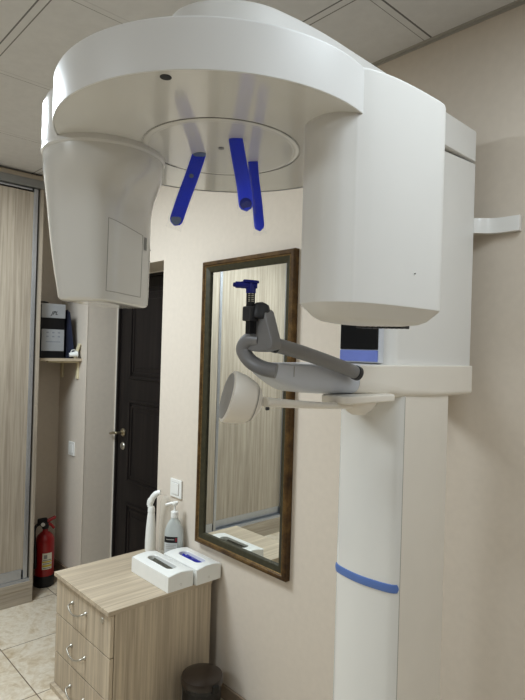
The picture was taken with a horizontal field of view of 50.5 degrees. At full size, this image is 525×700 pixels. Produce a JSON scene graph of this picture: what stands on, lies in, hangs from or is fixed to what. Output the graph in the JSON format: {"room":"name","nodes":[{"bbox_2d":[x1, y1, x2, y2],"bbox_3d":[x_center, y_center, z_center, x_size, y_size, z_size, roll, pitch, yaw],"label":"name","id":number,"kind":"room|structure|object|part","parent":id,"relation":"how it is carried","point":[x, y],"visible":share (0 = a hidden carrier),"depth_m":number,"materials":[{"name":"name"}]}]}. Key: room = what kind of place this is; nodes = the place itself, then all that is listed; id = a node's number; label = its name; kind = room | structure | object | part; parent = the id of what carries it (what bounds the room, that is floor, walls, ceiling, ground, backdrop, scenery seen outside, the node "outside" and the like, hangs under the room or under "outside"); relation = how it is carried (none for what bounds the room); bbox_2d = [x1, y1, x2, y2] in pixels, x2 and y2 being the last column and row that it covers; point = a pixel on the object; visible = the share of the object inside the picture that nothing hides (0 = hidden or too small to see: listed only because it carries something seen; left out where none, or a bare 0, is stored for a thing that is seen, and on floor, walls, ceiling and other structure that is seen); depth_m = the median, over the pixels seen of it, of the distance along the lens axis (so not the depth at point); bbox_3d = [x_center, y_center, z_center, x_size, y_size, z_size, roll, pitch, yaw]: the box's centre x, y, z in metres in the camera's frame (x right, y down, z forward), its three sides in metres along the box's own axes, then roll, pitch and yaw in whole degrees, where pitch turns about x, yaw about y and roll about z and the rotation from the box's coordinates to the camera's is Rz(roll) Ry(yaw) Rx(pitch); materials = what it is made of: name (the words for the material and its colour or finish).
{"room":"radiology room","nodes":[
{"label":"radiology room","id":0,"kind":"room"},
{"bbox_2d":[0,184,61,562],"bbox_3d":[-2.762,0.179,2.483,3.750,2.485,0.100,2,0,-43],"label":"wall","id":1,"kind":"structure","parent":0,"point":[49,373],"depth_m":3.67,"materials":[{"name":"beige paint"}]},
{"bbox_2d":[0,571,223,699],"bbox_3d":[-0.763,1.519,0.659,4.250,0.080,5.545,2,0,-43],"label":"floor","id":2,"kind":"structure","parent":0,"point":[27,630],"depth_m":2.75,"materials":[{"name":"beige tile"}]},
{"bbox_2d":[0,167,44,609],"bbox_3d":[-2.388,0.192,2.493,2.612,2.482,0.394,2,0,-43],"label":"wardrobe","id":3,"kind":"object","parent":2,"relation":"on","point":[22,208],"visible":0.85,"depth_m":3.18,"materials":[{"name":"grey wood"}]},
{"bbox_3d":[-1.652,1.284,2.977,0.703,0.058,0.016,2,0,-43],"label":"door rail","id":4,"kind":"part","parent":3,"relation":"part of","materials":[{"name":"metal"}]},
{"bbox_3d":[-1.587,-0.935,2.980,0.703,0.012,0.016,2,0,-43],"label":"door rail","id":5,"kind":"part","parent":3,"relation":"part of","materials":[{"name":"metal"}]},
{"bbox_3d":[-1.620,0.171,2.979,0.743,2.185,0.008,2,0,-43],"label":"door","id":6,"kind":"part","parent":3,"relation":"part of","materials":[{"name":"grey wood"}]},
{"bbox_3d":[-1.440,0.168,3.380,0.018,2.377,0.380,2,0,-43],"label":"panel","id":7,"kind":"part","parent":3,"relation":"part of","materials":[{"name":"grey wood"}]},
{"bbox_2d":[33,515,55,587],"bbox_3d":[-1.362,1.253,3.482,0.123,0.421,0.122,2,0,-7],"label":"fire extinguisher","id":8,"kind":"object","parent":2,"relation":"on","point":[44,543],"visible":0.96,"depth_m":3.44,"materials":[{"name":"red metal"}]},
{"bbox_3d":[-1.329,1.063,3.500,0.063,0.040,0.021,2,0,-32],"label":"carry handle","id":9,"kind":"part","parent":8,"relation":"part of","materials":[{"name":"red metal"}]},
{"bbox_2d":[50,549,211,699],"bbox_3d":[-0.580,1.234,2.421,0.511,0.505,0.497,2,0,-43],"label":"drawer pedestal","id":10,"kind":"object","parent":2,"relation":"on","point":[120,636],"visible":0.99,"depth_m":2.26,"materials":[{"name":"brown wood"}]},
{"bbox_3d":[-0.772,1.411,2.270,0.032,0.031,0.141,2,0,-43],"label":"handle","id":11,"kind":"part","parent":10,"relation":"part of","materials":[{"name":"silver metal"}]},
{"bbox_3d":[-0.767,1.242,2.270,0.032,0.031,0.141,2,0,-43],"label":"handle","id":12,"kind":"part","parent":10,"relation":"part of","materials":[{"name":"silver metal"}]},
{"bbox_3d":[-0.762,1.064,2.270,0.032,0.031,0.141,2,0,-43],"label":"handle","id":13,"kind":"part","parent":10,"relation":"part of","materials":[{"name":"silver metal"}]},
{"bbox_3d":[-0.742,1.392,2.274,0.016,0.134,0.488,2,0,-43],"label":"drawer","id":14,"kind":"part","parent":10,"relation":"part of","materials":[{"name":"brown wood"}]},
{"bbox_3d":[-0.737,1.241,2.274,0.016,0.162,0.488,2,0,-43],"label":"drawer","id":15,"kind":"part","parent":10,"relation":"part of","materials":[{"name":"brown wood"}]},
{"bbox_3d":[-0.733,1.077,2.275,0.016,0.158,0.488,2,0,-43],"label":"drawer","id":16,"kind":"part","parent":10,"relation":"part of","materials":[{"name":"brown wood"}]},
{"bbox_2d":[145,490,160,551],"bbox_3d":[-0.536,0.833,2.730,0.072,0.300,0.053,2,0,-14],"label":"spray bottle","id":17,"kind":"object","parent":10,"relation":"on","point":[150,535],"visible":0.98,"depth_m":2.71,"materials":[{"name":"white plastic"}]},
{"bbox_2d":[131,551,192,592],"bbox_3d":[-0.435,0.949,2.403,0.124,0.072,0.291,2,0,-43],"label":"dispenser box","id":18,"kind":"object","parent":10,"relation":"on","point":[167,574],"visible":1,"depth_m":2.34,"materials":[{"name":"white plastic"}]},
{"bbox_2d":[164,501,183,552],"bbox_3d":[-0.415,0.847,2.614,0.090,0.279,0.056,2,0,2],"label":"soap dispenser","id":19,"kind":"object","parent":10,"relation":"on","point":[174,534],"visible":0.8,"depth_m":2.59,"materials":[{"name":"white plastic"}]},
{"bbox_2d":[164,518,183,549],"bbox_3d":[-0.416,0.885,2.615,0.089,0.203,0.055,2,0,1],"label":"bottle","id":20,"kind":"object","parent":19,"relation":"attached to","point":[174,534],"depth_m":2.59,"materials":[{"name":"white plastic"}]},
{"bbox_2d":[164,547,220,585],"bbox_3d":[-0.315,0.952,2.472,0.129,0.072,0.253,2,0,-43],"label":"dispenser box","id":21,"kind":"object","parent":10,"relation":"on","point":[205,569],"visible":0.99,"depth_m":2.41,"materials":[{"name":"white plastic"}]},
{"bbox_2d":[181,663,222,699],"bbox_3d":[-0.241,1.390,2.227,0.170,0.208,0.179,2,0,-43],"label":"waste bin","id":22,"kind":"object","parent":2,"relation":"on","point":[199,681],"visible":1,"depth_m":2.19,"materials":[{"name":"brown plastic"}]},
{"bbox_2d":[41,0,521,699],"bbox_3d":[0.101,0.438,1.280,1.186,2.134,0.658,2,0,-43],"label":"machine","id":23,"kind":"object","parent":2,"relation":"on","point":[247,99],"visible":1,"depth_m":1.05,"materials":[{"name":"white plastic"}]},
{"bbox_3d":[-0.023,-0.075,1.055,0.012,0.089,0.013,2,0,-43],"label":"bite post","id":24,"kind":"part","parent":23,"relation":"part of","materials":[{"name":"black plastic"}]},
{"bbox_3d":[-0.012,0.009,1.071,0.087,0.088,0.036,2,0,22],"label":"grip handle","id":25,"kind":"part","parent":23,"relation":"part of","materials":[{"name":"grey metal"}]},
{"bbox_3d":[-0.004,-0.073,1.056,0.036,0.036,0.034,2,0,-43],"label":"clamp knob","id":26,"kind":"part","parent":23,"relation":"part of","materials":[{"name":"grey plastic"}]},
{"bbox_3d":[0.050,0.060,1.208,0.287,0.068,0.188,2,0,-43],"label":"arm","id":27,"kind":"part","parent":23,"relation":"part of","materials":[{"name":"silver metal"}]},
{"bbox_3d":[0.110,0.108,1.137,0.285,0.033,0.025,2,0,-43],"label":"paddle arm","id":28,"kind":"part","parent":23,"relation":"part of","materials":[{"name":"beige plastic"}]},
{"bbox_3d":[0.109,0.018,1.123,0.254,0.086,0.040,2,0,-35],"label":"grip handle","id":29,"kind":"part","parent":23,"relation":"part of","materials":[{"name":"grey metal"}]},
{"bbox_3d":[0.190,-0.583,1.335,0.917,0.088,0.249,2,0,-43],"label":"overhead arm","id":30,"kind":"part","parent":23,"relation":"part of"},
{"bbox_3d":[0.216,0.107,1.243,0.185,0.017,0.078,2,0,-43],"label":"pivot plate","id":31,"kind":"part","parent":23,"relation":"part of","materials":[{"name":"beige plastic"}]},
{"bbox_2d":[345,403,375,414],"bbox_3d":[0.215,0.129,1.244,0.099,0.034,0.069,2,0,-43],"label":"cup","id":32,"kind":"object","parent":23,"relation":"on","point":[357,408],"depth_m":1.22,"materials":[{"name":"beige plastic"}]},
{"bbox_2d":[0,0,516,192],"bbox_3d":[-0.687,-1.045,0.662,4.250,0.080,5.545,2,0,-43],"label":"ceiling","id":33,"kind":"structure","parent":0,"point":[35,35],"depth_m":1.70,"materials":[{"name":"white paint"}]},
{"bbox_2d":[54,4,524,699],"bbox_3d":[0.574,0.277,1.870,0.300,2.485,5.545,2,0,-43],"label":"wall","id":34,"kind":"structure","parent":0,"point":[272,638],"depth_m":2.02,"materials":[{"name":"beige paint"}]},
{"bbox_2d":[39,358,81,378],"bbox_3d":[-1.338,0.112,3.513,0.264,0.130,0.325,2,0,-43],"label":"wall shelf","id":35,"kind":"object","parent":34,"relation":"attached to","point":[62,361],"visible":0.8,"depth_m":3.45,"materials":[{"name":"brown wood"}]},
{"bbox_2d":[39,301,65,357],"bbox_3d":[-1.346,-0.127,3.454,0.147,0.347,0.241,2,0,-43],"label":"binders","id":36,"kind":"object","parent":35,"relation":"on","point":[52,320],"visible":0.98,"depth_m":3.37,"materials":[{"name":"black plastic"}]},
{"bbox_3d":[-1.269,-0.059,3.370,0.139,0.132,0.008,2,0,-43],"label":"panel","id":37,"kind":"part","parent":36,"relation":"part of","materials":[{"name":"white paper"}]},
{"bbox_3d":[-1.343,-0.239,3.455,0.147,0.087,0.240,2,0,-43],"label":"panel","id":38,"kind":"part","parent":36,"relation":"part of","materials":[{"name":"white paper"}]},
{"bbox_2d":[63,310,73,357],"bbox_3d":[-1.243,-0.101,3.528,0.060,0.299,0.138,2,0,-43],"label":"document folder","id":39,"kind":"object","parent":35,"relation":"on","point":[68,337],"visible":0.5,"depth_m":3.47,"materials":[{"name":"blue plastic"}]},
{"bbox_2d":[69,349,77,356],"bbox_3d":[-1.176,0.021,3.464,0.054,0.049,0.041,2,0,-28],"label":"beaker","id":40,"kind":"object","parent":35,"relation":"on","point":[71,354],"visible":1,"depth_m":3.45,"materials":[{"name":"white plastic"}]},
{"bbox_2d":[73,343,80,357],"bbox_3d":[-1.161,0.005,3.485,0.040,0.093,0.022,2,0,-43],"label":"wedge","id":41,"kind":"object","parent":35,"relation":"on","point":[78,344],"visible":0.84,"depth_m":3.48,"materials":[{"name":"beige wood"}]},
{"bbox_2d":[54,558,66,570],"bbox_3d":[-1.264,1.430,3.577,0.012,0.075,0.387,2,0,-43],"label":"baseboard","id":42,"kind":"structure","parent":34,"relation":"attached to","point":[58,565],"depth_m":3.65,"materials":[{"name":"brown tile"}]},
{"bbox_2d":[68,441,74,455],"bbox_3d":[-1.220,0.629,3.554,0.013,0.088,0.084,2,0,-43],"label":"light switch","id":43,"kind":"object","parent":34,"relation":"attached to","point":[71,446],"visible":1,"depth_m":3.54,"materials":[{"name":"white plastic"}]},
{"bbox_2d":[80,305,88,564],"bbox_3d":[-1.099,0.463,3.441,0.006,1.869,0.005,2,0,-43],"label":"trim","id":44,"kind":"structure","parent":34,"relation":"attached to","point":[88,305],"depth_m":3.44,"materials":[{"name":"beige paint"}]},
{"bbox_2d":[170,478,182,498],"bbox_3d":[-0.419,0.669,2.692,0.013,0.088,0.094,2,0,-43],"label":"light switch","id":45,"kind":"object","parent":34,"relation":"attached to","point":[175,485],"visible":1,"depth_m":2.68,"materials":[{"name":"white plastic"}]},
{"bbox_2d":[221,683,245,699],"bbox_3d":[0.842,1.497,1.313,0.012,0.060,4.118,2,0,-43],"label":"baseboard","id":46,"kind":"structure","parent":34,"relation":"attached to","point":[227,693],"depth_m":2.36,"materials":[{"name":"brown wood"}]},
{"bbox_2d":[195,248,298,581],"bbox_3d":[-0.086,0.242,2.336,0.030,1.273,0.580,2,0,-43],"label":"wall mirror","id":47,"kind":"object","parent":34,"relation":"attached to","point":[244,478],"visible":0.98,"depth_m":2.33,"materials":[{"name":"clear mirror"}]},
{"bbox_2d":[371,0,524,66],"bbox_3d":[0.495,-0.964,1.764,0.014,0.010,5.345,2,0,-43],"label":"trim","id":48,"kind":"structure","parent":34,"relation":"attached to","point":[517,3],"depth_m":1.68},
{"bbox_3d":[-0.596,0.490,3.336,0.040,1.994,0.940,2,0,-43],"label":"doorway","id":49,"kind":"structure","parent":34,"relation":"in","visible":0},
{"bbox_2d":[109,270,163,556],"bbox_3d":[-0.660,0.513,3.276,0.114,1.944,0.840,2,0,-43],"label":"door","id":50,"kind":"structure","parent":49,"relation":"attached to","point":[139,331],"depth_m":3.40,"materials":[{"name":"black wood"}]},
{"bbox_3d":[-0.920,0.519,3.518,0.064,0.052,0.104,2,0,-43],"label":"handle","id":51,"kind":"part","parent":50,"relation":"part of","materials":[{"name":"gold metal"}]}
]}

